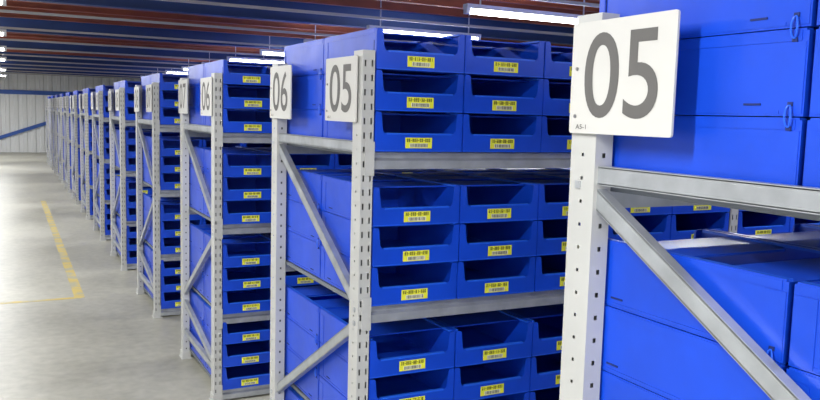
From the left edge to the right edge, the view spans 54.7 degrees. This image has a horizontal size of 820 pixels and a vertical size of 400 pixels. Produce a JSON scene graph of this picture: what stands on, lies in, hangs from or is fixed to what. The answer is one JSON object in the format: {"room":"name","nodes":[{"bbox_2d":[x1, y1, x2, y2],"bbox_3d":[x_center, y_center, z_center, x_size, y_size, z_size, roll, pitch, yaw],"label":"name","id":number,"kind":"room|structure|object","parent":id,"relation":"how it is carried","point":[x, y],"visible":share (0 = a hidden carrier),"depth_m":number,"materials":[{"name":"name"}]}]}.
{"room":"warehouse","nodes":[
{"label":"warehouse","id":0,"kind":"room"},
{"bbox_2d":[0,72,140,151],"bbox_3d":[-12.191,-3.501,31.768,14.070,3.200,0.040,-2,7,-27],"label":"wall","id":1,"kind":"structure","parent":0,"point":[17,111],"depth_m":30.54,"materials":[{"name":"white metal"}]},
{"bbox_2d":[0,89,72,138],"bbox_3d":[-12.335,-3.111,31.663,13.500,2.321,0.060,-2,7,-27],"label":"beams","id":2,"kind":"structure","parent":1,"relation":"attached to","point":[2,91],"depth_m":30.39,"materials":[{"name":"blue metal"}]},
{"bbox_2d":[0,152,269,399],"bbox_3d":[-3.553,0.190,14.907,14.100,0.122,38.500,-2,7,-27],"label":"floor","id":3,"kind":"structure","parent":0,"point":[105,344],"depth_m":6.87,"materials":[{"name":"concrete"}]},
{"bbox_2d":[46,99,49,164],"bbox_3d":[-8.872,-2.208,26.064,5.612,2.030,1.080,-2,7,-27],"label":"storage rack","id":4,"kind":"object","parent":3,"relation":"on","point":[47,107],"visible":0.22,"depth_m":24.43,"materials":[{"name":"grey metal"}]},
{"bbox_2d":[49,98,53,169],"bbox_3d":[-7.877,-1.974,24.109,5.612,2.030,1.080,-2,7,-27],"label":"storage rack","id":5,"kind":"object","parent":3,"relation":"on","point":[50,99],"visible":0.18,"depth_m":22.48,"materials":[{"name":"grey metal"}]},
{"bbox_2d":[53,98,58,175],"bbox_3d":[-6.883,-1.739,22.154,5.612,2.030,1.080,-2,7,-27],"label":"storage rack","id":6,"kind":"object","parent":3,"relation":"on","point":[55,112],"visible":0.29,"depth_m":20.54,"materials":[{"name":"grey metal"}]},
{"bbox_2d":[55,95,79,172],"bbox_3d":[-6.885,-1.821,22.143,5.487,2.026,1.055,-2,7,-27],"label":"storage bins","id":7,"kind":"object","parent":6,"relation":"in","point":[56,96],"visible":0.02,"depth_m":20.53,"materials":[{"name":"blue plastic"}]},
{"bbox_2d":[57,97,64,183],"bbox_3d":[-5.888,-1.505,20.199,5.612,2.030,1.080,-2,7,-27],"label":"storage rack","id":8,"kind":"object","parent":3,"relation":"on","point":[60,113],"visible":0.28,"depth_m":18.57,"materials":[{"name":"grey metal"}]},
{"bbox_2d":[60,93,84,179],"bbox_3d":[-5.890,-1.587,20.188,5.488,2.026,1.055,-2,7,-27],"label":"storage bins","id":9,"kind":"object","parent":8,"relation":"in","point":[62,94],"visible":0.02,"depth_m":18.55,"materials":[{"name":"blue plastic"}]},
{"bbox_2d":[63,96,71,192],"bbox_3d":[-4.894,-1.271,18.244,5.612,2.030,1.080,-2,7,-27],"label":"storage rack","id":10,"kind":"object","parent":3,"relation":"on","point":[66,114],"visible":0.19,"depth_m":16.63,"materials":[{"name":"grey metal"}]},
{"bbox_2d":[66,92,91,188],"bbox_3d":[-4.896,-1.353,18.233,5.487,2.026,1.055,-2,7,-27],"label":"storage bins","id":11,"kind":"object","parent":10,"relation":"in","point":[67,93],"visible":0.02,"depth_m":16.61,"materials":[{"name":"blue plastic"}]},
{"bbox_2d":[70,95,83,204],"bbox_3d":[-3.899,-1.036,16.288,5.612,2.030,1.080,-2,7,-27],"label":"storage rack","id":12,"kind":"object","parent":3,"relation":"on","point":[74,135],"visible":0.21,"depth_m":14.68,"materials":[{"name":"grey metal"}]},
{"bbox_2d":[73,90,108,199],"bbox_3d":[-3.901,-1.119,16.278,5.488,2.026,1.055,-2,7,-27],"label":"storage bins","id":13,"kind":"object","parent":12,"relation":"in","point":[76,92],"visible":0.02,"depth_m":14.65,"materials":[{"name":"blue plastic"}]},
{"bbox_2d":[79,93,93,219],"bbox_3d":[-2.905,-0.802,14.333,5.612,2.030,1.080,-2,7,-27],"label":"storage rack","id":14,"kind":"object","parent":3,"relation":"on","point":[84,167],"visible":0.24,"depth_m":12.72,"materials":[{"name":"grey metal"}]},
{"bbox_2d":[82,94,83,108],"bbox_3d":[-5.225,-1.575,12.670,0.011,0.232,0.298,-2,6,-27],"label":"number sign","id":15,"kind":"object","parent":14,"relation":"attached to","point":[82,94],"visible":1,"depth_m":12.67,"materials":[{"name":"grey plastic"}]},
{"bbox_2d":[83,88,133,214],"bbox_3d":[-2.907,-0.884,14.322,5.487,2.026,1.055,-2,7,-27],"label":"storage bins","id":16,"kind":"object","parent":14,"relation":"in","point":[89,91],"visible":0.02,"depth_m":12.73,"materials":[{"name":"blue plastic"}]},
{"bbox_2d":[92,91,110,240],"bbox_3d":[-1.910,-0.568,12.378,5.612,2.030,1.080,-2,7,-27],"label":"storage rack","id":17,"kind":"object","parent":3,"relation":"on","point":[99,117],"visible":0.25,"depth_m":10.79,"materials":[{"name":"grey metal"}]},
{"bbox_2d":[91,93,92,108],"bbox_3d":[-4.555,-1.417,11.352,0.011,0.232,0.298,-2,6,-27],"label":"number sign","id":18,"kind":"object","parent":17,"relation":"attached to","point":[91,93],"visible":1,"depth_m":11.33,"materials":[{"name":"grey plastic"}]},
{"bbox_2d":[96,92,98,109],"bbox_3d":[-4.231,-1.337,10.715,0.011,0.232,0.298,-2,7,-27],"label":"number sign","id":19,"kind":"object","parent":17,"relation":"attached to","point":[97,105],"visible":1,"depth_m":10.66,"materials":[{"name":"grey plastic"}]},
{"bbox_2d":[95,85,151,234],"bbox_3d":[-1.912,-0.650,12.367,5.488,2.026,1.055,-2,7,-27],"label":"storage bins","id":20,"kind":"object","parent":17,"relation":"in","point":[106,136],"visible":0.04,"depth_m":10.79,"materials":[{"name":"blue plastic"}]},
{"bbox_2d":[109,87,136,270],"bbox_3d":[-0.916,-0.334,10.423,5.612,2.030,1.080,-2,7,-27],"label":"storage rack","id":21,"kind":"object","parent":3,"relation":"on","point":[120,119],"visible":0.2,"depth_m":8.83,"materials":[{"name":"grey metal"}]},
{"bbox_2d":[108,91,111,110],"bbox_3d":[-3.560,-1.177,9.398,0.011,0.232,0.298,-2,7,-27],"label":"number sign","id":22,"kind":"object","parent":21,"relation":"attached to","point":[109,92],"visible":1,"depth_m":9.39,"materials":[{"name":"grey plastic"}]},
{"bbox_2d":[115,89,118,110],"bbox_3d":[-3.236,-1.105,8.760,0.011,0.232,0.298,-2,7,-27],"label":"number sign","id":23,"kind":"object","parent":21,"relation":"attached to","point":[117,90],"visible":1,"depth_m":8.74,"materials":[{"name":"grey plastic"}]},
{"bbox_2d":[114,80,230,263],"bbox_3d":[-0.918,-0.416,10.412,5.487,2.026,1.055,-2,7,-27],"label":"storage bins","id":24,"kind":"object","parent":21,"relation":"in","point":[130,135],"visible":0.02,"depth_m":9.00,"materials":[{"name":"blue plastic"}]},
{"bbox_2d":[135,82,181,318],"bbox_3d":[0.079,-0.099,8.468,5.612,2.030,1.080,-2,7,-27],"label":"storage rack","id":25,"kind":"object","parent":3,"relation":"on","point":[154,124],"visible":0.21,"depth_m":6.88,"materials":[{"name":"grey metal"}]},
{"bbox_2d":[134,86,139,111],"bbox_3d":[-2.566,-0.946,7.442,0.011,0.232,0.298,-2,7,-27],"label":"number sign","id":26,"kind":"object","parent":25,"relation":"attached to","point":[136,89],"visible":1,"depth_m":7.44,"materials":[{"name":"grey plastic"}]},
{"bbox_2d":[146,84,151,111],"bbox_3d":[-2.241,-0.873,6.805,0.011,0.232,0.298,-2,6,-27],"label":"number sign","id":27,"kind":"object","parent":25,"relation":"attached to","point":[148,87],"visible":1,"depth_m":6.78,"materials":[{"name":"grey plastic"}]},
{"bbox_2d":[141,73,271,308],"bbox_3d":[0.077,-0.181,8.457,5.488,2.026,1.055,-2,7,-27],"label":"storage bins","id":28,"kind":"object","parent":25,"relation":"in","point":[169,147],"visible":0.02,"depth_m":7.19,"materials":[{"name":"blue plastic"}]},
{"bbox_2d":[179,73,291,399],"bbox_3d":[1.073,0.135,6.513,5.612,2.030,1.080,-2,7,-27],"label":"storage rack","id":29,"kind":"object","parent":3,"relation":"on","point":[212,355],"visible":0.23,"depth_m":4.92,"materials":[{"name":"grey metal"}]},
{"bbox_2d":[178,79,187,113],"bbox_3d":[-1.571,-0.716,5.487,0.011,0.232,0.298,-2,7,-27],"label":"number sign","id":30,"kind":"object","parent":29,"relation":"attached to","point":[182,84],"visible":1,"depth_m":5.46,"materials":[{"name":"grey plastic"}]},
{"bbox_2d":[200,77,211,115],"bbox_3d":[-1.247,-0.632,4.850,0.011,0.232,0.298,-2,7,-27],"label":"number sign","id":31,"kind":"object","parent":29,"relation":"attached to","point":[205,83],"visible":1,"depth_m":4.84,"materials":[{"name":"grey plastic"}]},
{"bbox_2d":[188,60,471,389],"bbox_3d":[1.071,0.053,6.502,5.487,2.026,1.055,-2,7,-27],"label":"storage bins","id":32,"kind":"object","parent":29,"relation":"in","point":[246,171],"visible":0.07,"depth_m":5.17,"materials":[{"name":"blue plastic"}]},
{"bbox_2d":[270,50,738,399],"bbox_3d":[2.068,0.369,4.558,5.612,2.030,1.080,-2,7,-27],"label":"storage rack","id":33,"kind":"object","parent":3,"relation":"on","point":[356,285],"visible":0.3,"depth_m":3.01,"materials":[{"name":"grey metal"}]},
{"bbox_2d":[270,65,291,118],"bbox_3d":[-0.577,-0.480,3.532,0.011,0.232,0.298,-2,7,-27],"label":"number sign","id":34,"kind":"object","parent":33,"relation":"attached to","point":[280,76],"visible":1,"depth_m":3.52,"materials":[{"name":"grey plastic"}]},
{"bbox_2d":[325,55,357,121],"bbox_3d":[-0.253,-0.404,2.894,0.011,0.232,0.298,-2,7,-27],"label":"number sign","id":35,"kind":"object","parent":33,"relation":"attached to","point":[341,72],"visible":1,"depth_m":2.88,"materials":[{"name":"grey plastic"}]},
{"bbox_2d":[284,27,819,399],"bbox_3d":[2.066,0.287,4.547,5.488,2.026,1.055,-2,7,-27],"label":"storage bins","id":36,"kind":"object","parent":33,"relation":"in","point":[437,234],"visible":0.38,"depth_m":3.19,"materials":[{"name":"blue plastic"}]},
{"bbox_2d":[559,12,819,399],"bbox_3d":[3.062,0.603,2.603,5.612,2.030,1.080,-2,7,-27],"label":"storage rack","id":37,"kind":"object","parent":3,"relation":"on","point":[600,193],"visible":0.86,"depth_m":1.62,"materials":[{"name":"grey metal"}]},
{"bbox_2d":[569,9,680,137],"bbox_3d":[0.418,-0.245,1.577,0.011,0.232,0.298,-2,7,-27],"label":"number sign","id":38,"kind":"object","parent":37,"relation":"attached to","point":[624,69],"visible":1,"depth_m":1.56,"materials":[{"name":"grey plastic"}]},
{"bbox_2d":[593,0,819,399],"bbox_3d":[3.060,0.521,2.592,5.487,2.026,1.055,-2,7,-27],"label":"storage bins","id":39,"kind":"object","parent":37,"relation":"in","point":[747,98],"visible":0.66,"depth_m":1.45,"materials":[{"name":"blue plastic"}]},
{"bbox_2d":[0,0,599,77],"bbox_3d":[-3.585,-2.918,14.806,14.080,0.320,36.130,-2,7,-27],"label":"ceiling","id":40,"kind":"structure","parent":0,"point":[447,11],"depth_m":11.25,"materials":[{"name":"blue metal"}]},
{"bbox_2d":[0,0,5,5],"bbox_3d":[-4.527,-2.066,7.202,1.520,0.460,0.080,-2,7,-27],"label":"fluorescent ceiling light","id":41,"kind":"object","parent":40,"relation":"hanging from","point":[2,2],"visible":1,"depth_m":7.53,"materials":[{"name":"white"}]},
{"bbox_2d":[0,29,6,36],"bbox_3d":[-6.240,-2.469,10.569,1.520,0.460,0.080,-2,7,-27],"label":"fluorescent ceiling light","id":42,"kind":"object","parent":40,"relation":"hanging from","point":[2,31],"visible":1,"depth_m":10.89,"materials":[{"name":"white"}]},
{"bbox_2d":[0,46,6,50],"bbox_3d":[-7.773,-2.830,13.583,1.520,0.460,0.080,-2,7,-27],"label":"fluorescent ceiling light","id":43,"kind":"object","parent":40,"relation":"hanging from","point":[4,47],"visible":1,"depth_m":13.90,"materials":[{"name":"white"}]},
{"bbox_2d":[152,68,185,74],"bbox_3d":[-6.769,-3.825,23.206,1.520,0.460,0.080,-2,7,-27],"label":"fluorescent ceiling light","id":44,"kind":"object","parent":40,"relation":"hanging from","point":[157,68],"visible":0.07,"depth_m":23.08,"materials":[{"name":"white"}]},
{"bbox_2d":[165,69,187,73],"bbox_3d":[-5.774,-3.590,21.251,1.520,0.460,0.080,-2,7,-27],"label":"fluorescent ceiling light","id":45,"kind":"object","parent":40,"relation":"hanging from","point":[171,71],"visible":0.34,"depth_m":21.00,"materials":[{"name":"white plastic"}]},
{"bbox_2d":[227,47,283,62],"bbox_3d":[-2.791,-2.888,15.386,1.520,0.460,0.080,-2,7,-27],"label":"fluorescent ceiling light","id":46,"kind":"object","parent":40,"relation":"hanging from","point":[229,58],"visible":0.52,"depth_m":15.25,"materials":[{"name":"white plastic"}]},
{"bbox_2d":[259,36,283,55],"bbox_3d":[-1.796,-2.653,13.431,1.520,0.460,0.080,-2,7,-27],"label":"fluorescent ceiling light","id":47,"kind":"object","parent":40,"relation":"hanging from","point":[275,52],"visible":0.38,"depth_m":13.16,"materials":[{"name":"white plastic"}]},
{"bbox_2d":[0,0,599,78],"bbox_3d":[-3.453,-2.710,14.554,14.000,0.028,30.840,-2,7,-27],"label":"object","id":48,"kind":"structure","parent":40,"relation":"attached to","point":[180,1],"depth_m":11.23,"materials":[{"name":"red"}]},
{"bbox_2d":[304,25,392,41],"bbox_3d":[-0.802,-2.419,11.476,1.520,0.460,0.080,-2,7,-27],"label":"fluorescent ceiling light","id":49,"kind":"object","parent":40,"relation":"hanging from","point":[305,40],"visible":0.11,"depth_m":11.15,"materials":[{"name":"white"}]},
{"bbox_2d":[366,1,480,39],"bbox_3d":[0.193,-2.185,9.521,1.520,0.460,0.080,-2,7,-27],"label":"fluorescent ceiling light","id":50,"kind":"object","parent":40,"relation":"hanging from","point":[387,29],"visible":0.52,"depth_m":9.47,"materials":[{"name":"white plastic"}]},
{"bbox_2d":[463,0,584,23],"bbox_3d":[1.187,-1.950,7.566,1.520,0.460,0.080,-2,7,-27],"label":"fluorescent ceiling light","id":51,"kind":"object","parent":40,"relation":"hanging from","point":[467,7],"visible":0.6,"depth_m":7.48,"materials":[{"name":"white plastic"}]}
]}

